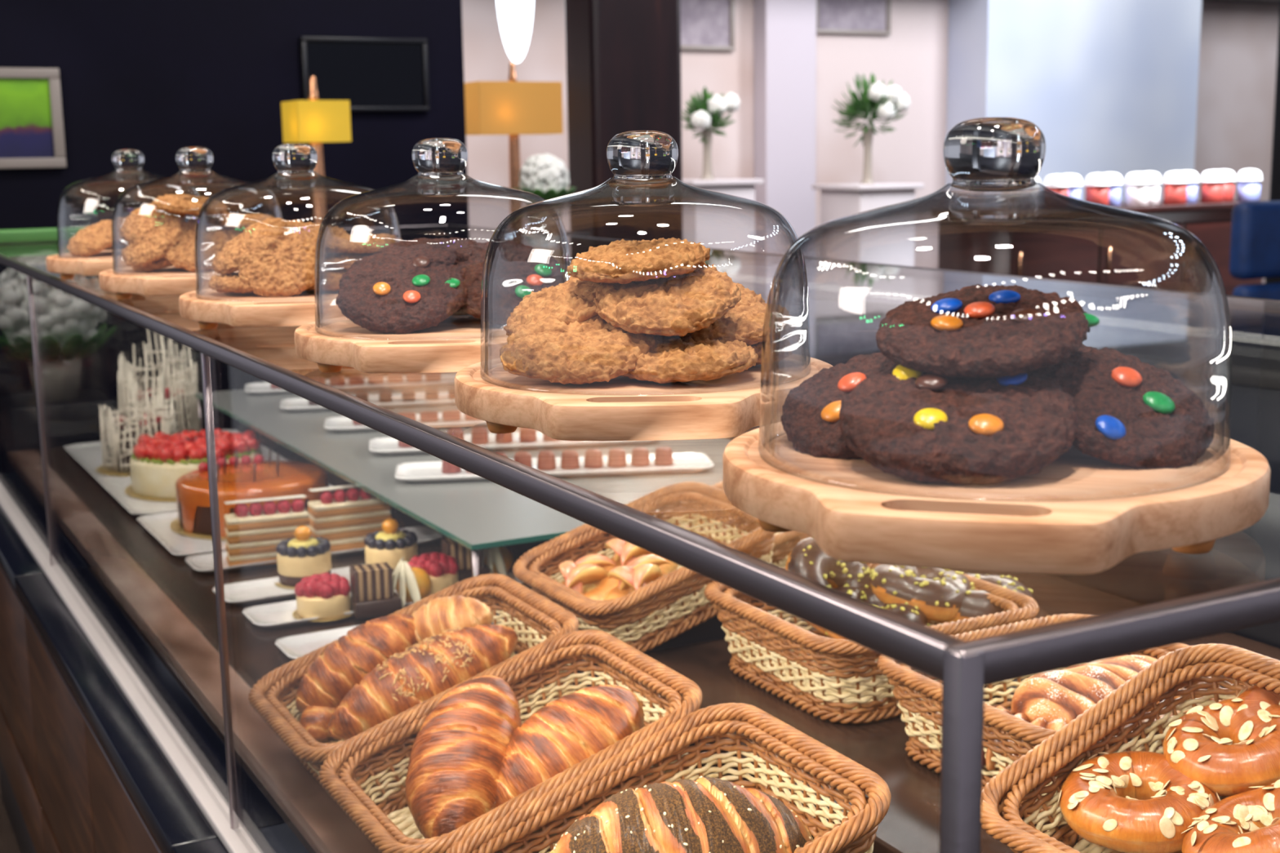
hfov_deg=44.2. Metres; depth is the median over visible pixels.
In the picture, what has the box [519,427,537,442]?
chocolate
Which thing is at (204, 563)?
plate
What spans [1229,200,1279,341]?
chair
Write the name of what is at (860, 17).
relief
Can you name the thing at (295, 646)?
plate
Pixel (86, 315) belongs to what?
plant
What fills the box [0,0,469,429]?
wall
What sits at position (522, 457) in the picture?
chocolate
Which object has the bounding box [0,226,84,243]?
box
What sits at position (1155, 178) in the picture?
lidded jar
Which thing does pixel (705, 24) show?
picture frame
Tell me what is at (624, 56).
column
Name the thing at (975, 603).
doughnut
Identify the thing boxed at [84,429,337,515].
plate
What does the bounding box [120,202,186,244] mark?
cookie
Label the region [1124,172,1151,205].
lidded jar
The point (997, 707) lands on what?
pastry
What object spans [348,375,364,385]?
chocolate
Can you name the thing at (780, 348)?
cookie
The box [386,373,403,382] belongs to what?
chocolate
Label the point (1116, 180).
lidded jar
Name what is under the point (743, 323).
cookie
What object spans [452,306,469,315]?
cookie
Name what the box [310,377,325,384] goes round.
chocolate
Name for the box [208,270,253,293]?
cookie
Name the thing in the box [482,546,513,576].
cake
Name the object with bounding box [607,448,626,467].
chocolate
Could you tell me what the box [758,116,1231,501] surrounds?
cake dome
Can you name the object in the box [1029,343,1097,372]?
cookie
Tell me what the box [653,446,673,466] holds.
chocolate
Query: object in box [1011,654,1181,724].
pastry
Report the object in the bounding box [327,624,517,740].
croissant
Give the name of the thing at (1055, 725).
pastry
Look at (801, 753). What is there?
wicker basket
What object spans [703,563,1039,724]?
wicker basket
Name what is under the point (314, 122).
table lamp
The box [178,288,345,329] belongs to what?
serving board
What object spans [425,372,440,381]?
chocolate
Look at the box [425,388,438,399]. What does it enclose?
chocolate
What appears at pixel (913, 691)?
wicker basket
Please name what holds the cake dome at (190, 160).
on the serving board at (171, 280)
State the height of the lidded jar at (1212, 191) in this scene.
0.154 m
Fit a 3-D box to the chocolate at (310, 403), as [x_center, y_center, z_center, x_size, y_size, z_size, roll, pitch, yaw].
[-0.760,-0.064,3.686,0.030,0.024,0.030,-3,10,-11]
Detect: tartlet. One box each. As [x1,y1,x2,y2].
[274,525,331,589]
[292,572,353,622]
[364,518,417,573]
[407,551,458,595]
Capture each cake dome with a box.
[56,149,200,257]
[111,146,283,274]
[194,142,401,299]
[314,137,570,337]
[480,130,811,391]
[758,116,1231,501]
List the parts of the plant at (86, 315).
pot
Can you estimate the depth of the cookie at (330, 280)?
1.90 m
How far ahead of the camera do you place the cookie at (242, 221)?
2.35 m
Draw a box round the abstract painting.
[0,67,66,168]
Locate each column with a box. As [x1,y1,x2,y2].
[564,0,682,240]
[1265,9,1279,283]
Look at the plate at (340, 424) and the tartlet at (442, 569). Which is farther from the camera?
the plate at (340, 424)
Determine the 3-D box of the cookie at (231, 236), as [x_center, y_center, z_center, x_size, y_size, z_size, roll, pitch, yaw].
[-0.587,-0.290,2.386,0.096,0.025,0.094,1,10,8]
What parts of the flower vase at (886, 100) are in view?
flower, flower, flower, flower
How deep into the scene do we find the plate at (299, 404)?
3.69 m
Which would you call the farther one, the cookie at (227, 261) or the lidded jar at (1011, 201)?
the lidded jar at (1011, 201)
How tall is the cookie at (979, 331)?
0.042 m
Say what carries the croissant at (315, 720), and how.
in the wicker basket at (520, 603)
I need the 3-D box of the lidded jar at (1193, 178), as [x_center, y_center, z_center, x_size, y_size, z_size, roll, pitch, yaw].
[2.594,-1.139,7.494,0.120,0.154,0.120,-6,11,-28]
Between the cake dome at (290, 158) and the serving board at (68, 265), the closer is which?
the cake dome at (290, 158)
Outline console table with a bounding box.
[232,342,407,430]
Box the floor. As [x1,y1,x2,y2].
[0,786,20,852]
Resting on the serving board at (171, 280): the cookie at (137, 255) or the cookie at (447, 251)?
the cookie at (137, 255)
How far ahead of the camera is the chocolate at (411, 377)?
4.02 m
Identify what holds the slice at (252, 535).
on the plate at (204, 563)
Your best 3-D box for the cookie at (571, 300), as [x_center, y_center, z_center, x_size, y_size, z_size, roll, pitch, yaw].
[-0.053,-0.095,1.213,0.104,0.050,0.097,0,10,7]
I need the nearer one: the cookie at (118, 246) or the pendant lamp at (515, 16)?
the cookie at (118, 246)
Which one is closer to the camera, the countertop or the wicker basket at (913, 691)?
the wicker basket at (913, 691)
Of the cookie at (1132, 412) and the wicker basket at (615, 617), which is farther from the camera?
the wicker basket at (615, 617)
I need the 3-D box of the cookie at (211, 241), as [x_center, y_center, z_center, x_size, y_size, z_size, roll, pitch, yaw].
[-0.658,-0.264,2.311,0.106,0.071,0.087,-1,10,-3]
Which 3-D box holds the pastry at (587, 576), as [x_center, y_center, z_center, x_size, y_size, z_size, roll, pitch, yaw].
[-0.072,0.220,2.186,0.114,0.086,0.114,2,10,16]
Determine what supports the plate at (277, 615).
on the display case
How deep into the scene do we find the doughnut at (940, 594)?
1.97 m
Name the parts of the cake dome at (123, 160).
knob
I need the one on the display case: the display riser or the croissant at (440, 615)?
the display riser
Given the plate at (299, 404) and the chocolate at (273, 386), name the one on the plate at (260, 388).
the chocolate at (273, 386)
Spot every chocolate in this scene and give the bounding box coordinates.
[270,383,280,388]
[308,400,317,405]
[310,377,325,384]
[328,376,345,386]
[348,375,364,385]
[352,420,361,424]
[355,391,368,401]
[368,374,383,383]
[378,390,391,402]
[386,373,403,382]
[398,412,415,420]
[398,440,412,447]
[401,389,415,400]
[405,373,422,382]
[420,410,438,422]
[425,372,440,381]
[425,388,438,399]
[441,460,461,473]
[442,409,460,421]
[447,427,464,439]
[448,387,454,399]
[464,413,478,420]
[471,426,488,444]
[495,432,512,443]
[495,452,507,457]
[513,451,532,467]
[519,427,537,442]
[537,450,555,470]
[542,434,559,440]
[560,449,579,469]
[583,448,603,468]
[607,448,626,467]
[631,447,649,466]
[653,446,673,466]
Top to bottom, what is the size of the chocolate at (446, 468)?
0.033 m
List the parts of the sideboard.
handle, door, handle, door, handle, door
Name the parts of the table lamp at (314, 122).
lamp shade, stem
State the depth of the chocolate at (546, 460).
2.89 m
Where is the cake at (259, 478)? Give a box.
[169,448,328,540]
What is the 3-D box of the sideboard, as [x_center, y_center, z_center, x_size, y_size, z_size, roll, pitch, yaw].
[2.212,-0.370,7.539,1.682,1.363,0.520,-6,11,-28]
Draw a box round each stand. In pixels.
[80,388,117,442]
[554,230,590,236]
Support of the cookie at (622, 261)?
on the cookie at (682, 304)
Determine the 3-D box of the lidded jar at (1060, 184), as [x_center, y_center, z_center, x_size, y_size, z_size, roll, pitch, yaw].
[1.859,-1.050,7.048,0.120,0.154,0.120,-6,11,-28]
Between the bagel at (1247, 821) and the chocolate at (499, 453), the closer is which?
the bagel at (1247, 821)
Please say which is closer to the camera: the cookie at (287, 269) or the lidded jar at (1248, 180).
the cookie at (287, 269)
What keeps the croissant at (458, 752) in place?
in the wicker basket at (391, 827)
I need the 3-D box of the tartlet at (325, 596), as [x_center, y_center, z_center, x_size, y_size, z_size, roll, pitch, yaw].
[-0.507,0.268,2.527,0.100,0.066,0.100,-8,12,-36]
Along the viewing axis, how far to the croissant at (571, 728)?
1.58 m
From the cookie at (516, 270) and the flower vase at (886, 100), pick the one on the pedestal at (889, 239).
the flower vase at (886, 100)
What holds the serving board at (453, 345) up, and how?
on the display case
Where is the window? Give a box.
[945,0,1201,208]
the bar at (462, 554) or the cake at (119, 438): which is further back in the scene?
the cake at (119, 438)
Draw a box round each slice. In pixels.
[224,494,309,566]
[307,484,391,551]
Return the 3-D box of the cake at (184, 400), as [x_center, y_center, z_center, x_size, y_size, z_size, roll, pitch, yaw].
[-1.216,-0.098,3.986,0.230,0.303,0.230,-6,11,-28]
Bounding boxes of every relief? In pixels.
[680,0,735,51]
[816,0,891,35]
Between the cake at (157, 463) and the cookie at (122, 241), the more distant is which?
the cake at (157, 463)
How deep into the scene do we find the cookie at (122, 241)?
2.72 m
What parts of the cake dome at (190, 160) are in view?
knob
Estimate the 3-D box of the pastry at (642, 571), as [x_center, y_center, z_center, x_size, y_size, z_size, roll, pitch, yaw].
[0.006,0.217,2.113,0.115,0.086,0.114,1,10,8]
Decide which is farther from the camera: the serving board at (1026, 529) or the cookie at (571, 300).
the cookie at (571, 300)
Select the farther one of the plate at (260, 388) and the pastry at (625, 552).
the plate at (260, 388)
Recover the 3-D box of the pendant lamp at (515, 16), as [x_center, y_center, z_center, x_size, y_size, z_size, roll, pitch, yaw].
[-0.650,-3.024,7.900,0.200,2.349,0.200,-6,11,-28]
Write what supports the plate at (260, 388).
on the glass shelf
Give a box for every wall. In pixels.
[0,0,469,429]
[461,0,1279,283]
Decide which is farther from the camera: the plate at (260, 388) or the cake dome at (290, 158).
the plate at (260, 388)
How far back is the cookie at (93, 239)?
2.69 m
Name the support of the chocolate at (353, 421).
on the plate at (340, 424)
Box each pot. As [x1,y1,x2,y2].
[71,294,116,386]
[515,153,576,233]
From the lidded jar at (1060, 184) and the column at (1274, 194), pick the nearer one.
the lidded jar at (1060, 184)
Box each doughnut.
[785,537,871,637]
[824,586,929,639]
[869,564,974,622]
[937,573,1033,623]
[1057,751,1221,852]
[1229,684,1279,743]
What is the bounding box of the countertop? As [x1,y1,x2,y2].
[782,326,1279,493]
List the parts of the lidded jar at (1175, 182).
lid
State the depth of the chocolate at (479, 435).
3.15 m
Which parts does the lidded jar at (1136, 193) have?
lid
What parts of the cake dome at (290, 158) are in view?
knob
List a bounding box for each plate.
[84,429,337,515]
[136,493,333,558]
[184,526,442,573]
[212,564,366,604]
[242,570,523,628]
[244,373,456,395]
[275,625,359,659]
[280,391,455,412]
[324,411,487,432]
[368,431,653,455]
[395,452,714,483]
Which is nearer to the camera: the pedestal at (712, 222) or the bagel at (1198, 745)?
the bagel at (1198, 745)
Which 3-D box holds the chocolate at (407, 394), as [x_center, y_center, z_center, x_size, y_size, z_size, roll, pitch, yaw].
[-0.546,-0.074,3.727,0.030,0.024,0.030,-3,10,-11]
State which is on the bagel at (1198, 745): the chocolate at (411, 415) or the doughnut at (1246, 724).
the doughnut at (1246, 724)
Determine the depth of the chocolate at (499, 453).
2.88 m
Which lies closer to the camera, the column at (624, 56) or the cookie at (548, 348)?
the cookie at (548, 348)
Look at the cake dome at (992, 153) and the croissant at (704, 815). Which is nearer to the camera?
the cake dome at (992, 153)
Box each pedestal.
[682,177,763,252]
[812,182,924,266]
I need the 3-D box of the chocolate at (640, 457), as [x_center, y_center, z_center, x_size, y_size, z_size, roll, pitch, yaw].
[0.001,0.055,2.920,0.036,0.033,0.036,-2,10,-6]
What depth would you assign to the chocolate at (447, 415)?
3.43 m
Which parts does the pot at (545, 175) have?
pot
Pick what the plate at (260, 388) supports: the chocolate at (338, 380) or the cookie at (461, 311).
the chocolate at (338, 380)
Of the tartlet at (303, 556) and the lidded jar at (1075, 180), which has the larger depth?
the lidded jar at (1075, 180)
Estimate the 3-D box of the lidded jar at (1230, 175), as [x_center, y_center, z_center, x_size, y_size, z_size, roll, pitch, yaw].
[2.811,-1.162,7.609,0.120,0.154,0.120,-6,11,-28]
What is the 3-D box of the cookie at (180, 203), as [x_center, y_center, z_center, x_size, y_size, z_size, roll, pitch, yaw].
[-0.669,-0.330,2.346,0.104,0.033,0.106,0,10,2]
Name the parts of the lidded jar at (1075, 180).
lid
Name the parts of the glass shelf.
leg, leg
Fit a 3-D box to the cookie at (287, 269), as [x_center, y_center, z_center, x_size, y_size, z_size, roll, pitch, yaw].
[-0.428,-0.197,1.890,0.105,0.082,0.076,-1,10,-1]
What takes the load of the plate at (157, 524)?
on the display case
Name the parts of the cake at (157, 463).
fruit trim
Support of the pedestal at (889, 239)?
on the floor
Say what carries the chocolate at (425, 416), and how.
on the plate at (340, 424)
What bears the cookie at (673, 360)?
on the serving board at (622, 408)
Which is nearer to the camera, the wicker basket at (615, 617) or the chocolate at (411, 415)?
the wicker basket at (615, 617)
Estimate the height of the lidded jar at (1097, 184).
0.154 m
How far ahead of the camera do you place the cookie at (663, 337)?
1.22 m
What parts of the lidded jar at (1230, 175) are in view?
lid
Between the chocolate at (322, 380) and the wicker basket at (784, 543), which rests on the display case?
the wicker basket at (784, 543)
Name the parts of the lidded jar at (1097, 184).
lid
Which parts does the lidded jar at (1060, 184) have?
lid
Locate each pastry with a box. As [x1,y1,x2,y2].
[558,554,618,600]
[602,537,678,573]
[604,555,679,624]
[687,512,719,529]
[982,708,1066,771]
[996,706,1124,744]
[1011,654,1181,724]
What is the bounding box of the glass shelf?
[195,372,732,577]
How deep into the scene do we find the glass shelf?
2.85 m
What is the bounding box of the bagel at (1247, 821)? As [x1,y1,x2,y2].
[1180,779,1279,852]
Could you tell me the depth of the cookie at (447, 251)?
1.54 m
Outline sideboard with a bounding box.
[931,199,1262,335]
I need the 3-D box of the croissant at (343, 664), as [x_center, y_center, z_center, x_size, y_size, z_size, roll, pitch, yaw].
[-0.353,0.297,1.965,0.153,0.116,0.093,-2,10,-4]
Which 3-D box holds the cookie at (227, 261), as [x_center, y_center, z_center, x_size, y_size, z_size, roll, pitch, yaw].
[-0.477,-0.221,1.927,0.092,0.066,0.102,-2,10,-4]
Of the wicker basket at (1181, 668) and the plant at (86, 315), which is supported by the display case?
the wicker basket at (1181, 668)
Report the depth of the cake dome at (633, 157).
1.17 m
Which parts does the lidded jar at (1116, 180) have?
lid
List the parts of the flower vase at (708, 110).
flower, flower, flower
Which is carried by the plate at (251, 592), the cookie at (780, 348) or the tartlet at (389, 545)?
the tartlet at (389, 545)
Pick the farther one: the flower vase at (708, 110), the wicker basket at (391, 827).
the flower vase at (708, 110)
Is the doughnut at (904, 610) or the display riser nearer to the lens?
the doughnut at (904, 610)
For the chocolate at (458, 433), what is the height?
0.033 m
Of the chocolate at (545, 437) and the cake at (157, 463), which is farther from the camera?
the cake at (157, 463)
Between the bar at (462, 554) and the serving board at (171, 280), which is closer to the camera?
the serving board at (171, 280)
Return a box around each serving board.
[45,249,131,279]
[98,266,239,299]
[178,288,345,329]
[294,315,508,373]
[453,353,832,440]
[722,422,1271,574]
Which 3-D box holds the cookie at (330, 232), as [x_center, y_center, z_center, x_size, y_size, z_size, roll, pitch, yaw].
[-0.414,-0.238,1.964,0.104,0.037,0.099,-1,10,1]
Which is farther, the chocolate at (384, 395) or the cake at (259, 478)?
the chocolate at (384, 395)
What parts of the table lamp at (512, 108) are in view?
lamp shade, stem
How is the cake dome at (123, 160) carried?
on the serving board at (68, 265)
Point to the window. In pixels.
(1108, 86)
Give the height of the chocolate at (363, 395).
0.024 m
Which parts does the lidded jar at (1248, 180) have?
lid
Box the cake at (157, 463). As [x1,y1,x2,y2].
[124,427,262,502]
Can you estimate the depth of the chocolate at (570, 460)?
2.89 m
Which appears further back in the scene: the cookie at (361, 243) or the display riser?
the display riser
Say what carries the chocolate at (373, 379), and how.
on the plate at (260, 388)
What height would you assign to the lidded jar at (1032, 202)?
0.154 m
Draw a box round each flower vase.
[681,85,740,179]
[831,72,911,183]
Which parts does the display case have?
wood panel, wood panel, glass, wood panel, wood panel, glass, wood panel, rail, rail, glass, rail, glass, corner post, panel, rail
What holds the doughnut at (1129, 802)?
in the wicker basket at (1181, 668)
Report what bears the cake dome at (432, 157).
on the serving board at (453, 345)
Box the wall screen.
[299,35,430,111]
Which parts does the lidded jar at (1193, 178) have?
lid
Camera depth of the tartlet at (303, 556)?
2.69 m
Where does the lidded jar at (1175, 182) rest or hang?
on the sideboard
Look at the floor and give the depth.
3.92 m
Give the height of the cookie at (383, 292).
0.075 m
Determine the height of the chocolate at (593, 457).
0.033 m
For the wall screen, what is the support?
attached to the wall at (157, 79)
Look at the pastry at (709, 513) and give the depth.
2.50 m
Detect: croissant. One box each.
[295,614,415,712]
[299,704,338,740]
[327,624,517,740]
[404,675,522,838]
[411,595,493,644]
[495,684,644,808]
[550,776,812,852]
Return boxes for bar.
[349,562,401,618]
[441,537,490,582]
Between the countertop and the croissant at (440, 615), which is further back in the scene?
the countertop
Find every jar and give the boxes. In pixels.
[1001,188,1026,211]
[1025,176,1041,209]
[1042,173,1070,208]
[1063,173,1082,199]
[1084,173,1111,205]
[1102,172,1123,206]
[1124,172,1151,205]
[1143,171,1161,204]
[1162,170,1189,204]
[1181,170,1199,203]
[1200,169,1226,203]
[1217,168,1235,201]
[1235,168,1262,201]
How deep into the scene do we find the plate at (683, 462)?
2.88 m
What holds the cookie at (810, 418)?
on the serving board at (1026, 529)
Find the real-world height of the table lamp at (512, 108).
1.189 m
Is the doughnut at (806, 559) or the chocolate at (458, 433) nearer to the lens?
the doughnut at (806, 559)
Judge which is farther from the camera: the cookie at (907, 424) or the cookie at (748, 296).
the cookie at (748, 296)
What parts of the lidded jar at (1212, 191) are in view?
lid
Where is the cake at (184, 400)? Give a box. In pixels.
[117,328,199,432]
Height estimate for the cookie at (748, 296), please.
0.033 m
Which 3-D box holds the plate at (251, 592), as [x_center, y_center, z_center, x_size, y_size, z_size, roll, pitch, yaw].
[-0.497,0.264,2.737,0.470,0.014,0.115,-6,11,-28]
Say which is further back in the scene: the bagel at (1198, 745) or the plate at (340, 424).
the plate at (340, 424)
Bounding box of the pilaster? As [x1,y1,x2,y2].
[753,0,816,257]
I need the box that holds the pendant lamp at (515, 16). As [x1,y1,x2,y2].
[496,0,533,62]
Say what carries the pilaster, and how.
attached to the wall at (1238, 51)
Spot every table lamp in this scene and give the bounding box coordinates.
[280,75,351,225]
[464,62,563,231]
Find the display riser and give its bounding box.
[644,615,737,653]
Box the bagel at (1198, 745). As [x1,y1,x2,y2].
[1162,697,1279,796]
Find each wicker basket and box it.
[248,573,578,799]
[318,629,702,852]
[445,702,890,852]
[512,481,776,653]
[656,480,811,568]
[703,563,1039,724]
[876,613,1245,828]
[981,643,1279,852]
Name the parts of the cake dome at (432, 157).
knob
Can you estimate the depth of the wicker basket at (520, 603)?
1.96 m
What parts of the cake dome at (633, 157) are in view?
knob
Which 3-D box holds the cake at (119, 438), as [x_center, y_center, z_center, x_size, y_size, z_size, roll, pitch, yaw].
[-1.184,0.003,3.732,0.210,0.192,0.210,-6,11,-28]
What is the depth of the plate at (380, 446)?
3.14 m
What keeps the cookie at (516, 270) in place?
on the serving board at (453, 345)
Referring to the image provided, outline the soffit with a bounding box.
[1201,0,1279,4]
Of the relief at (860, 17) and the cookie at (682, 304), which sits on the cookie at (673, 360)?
the cookie at (682, 304)
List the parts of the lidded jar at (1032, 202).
lid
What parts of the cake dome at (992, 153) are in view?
knob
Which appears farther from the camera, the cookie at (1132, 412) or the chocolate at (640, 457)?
the chocolate at (640, 457)
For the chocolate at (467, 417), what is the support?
on the plate at (340, 424)
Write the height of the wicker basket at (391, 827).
0.186 m
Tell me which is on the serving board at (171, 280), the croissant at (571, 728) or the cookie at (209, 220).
the cookie at (209, 220)
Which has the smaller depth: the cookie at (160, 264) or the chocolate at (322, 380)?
the cookie at (160, 264)
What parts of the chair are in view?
backrest, backrest panel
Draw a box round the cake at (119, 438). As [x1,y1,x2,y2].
[95,382,177,476]
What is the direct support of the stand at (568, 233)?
on the floor
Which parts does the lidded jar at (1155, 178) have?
lid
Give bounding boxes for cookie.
[66,219,124,257]
[104,244,128,250]
[112,216,128,244]
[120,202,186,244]
[120,216,182,268]
[131,257,173,271]
[151,221,228,271]
[152,193,227,215]
[188,211,241,240]
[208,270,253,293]
[212,217,287,275]
[215,213,274,229]
[226,229,244,239]
[238,227,326,297]
[285,219,349,246]
[305,267,347,292]
[323,232,402,253]
[324,252,378,270]
[335,246,468,334]
[380,237,476,265]
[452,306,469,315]
[455,239,564,325]
[499,312,656,384]
[502,275,600,336]
[566,237,710,284]
[592,263,741,336]
[622,335,758,383]
[652,334,676,339]
[672,336,791,365]
[674,301,795,345]
[734,283,764,307]
[781,352,898,459]
[839,364,1079,484]
[875,284,1099,377]
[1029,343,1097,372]
[1034,346,1214,469]
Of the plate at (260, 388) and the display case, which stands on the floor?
the display case
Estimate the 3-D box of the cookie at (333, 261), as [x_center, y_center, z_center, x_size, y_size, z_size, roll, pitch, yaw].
[-0.350,-0.207,1.964,0.100,0.024,0.099,2,10,14]
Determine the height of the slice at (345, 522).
0.116 m
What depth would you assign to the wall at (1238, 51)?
10.38 m
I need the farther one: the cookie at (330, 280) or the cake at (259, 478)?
the cake at (259, 478)
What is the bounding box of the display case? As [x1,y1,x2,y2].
[0,224,1279,852]
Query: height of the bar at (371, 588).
0.075 m
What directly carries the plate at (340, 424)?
on the glass shelf
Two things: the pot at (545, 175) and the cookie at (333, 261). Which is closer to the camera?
the cookie at (333, 261)

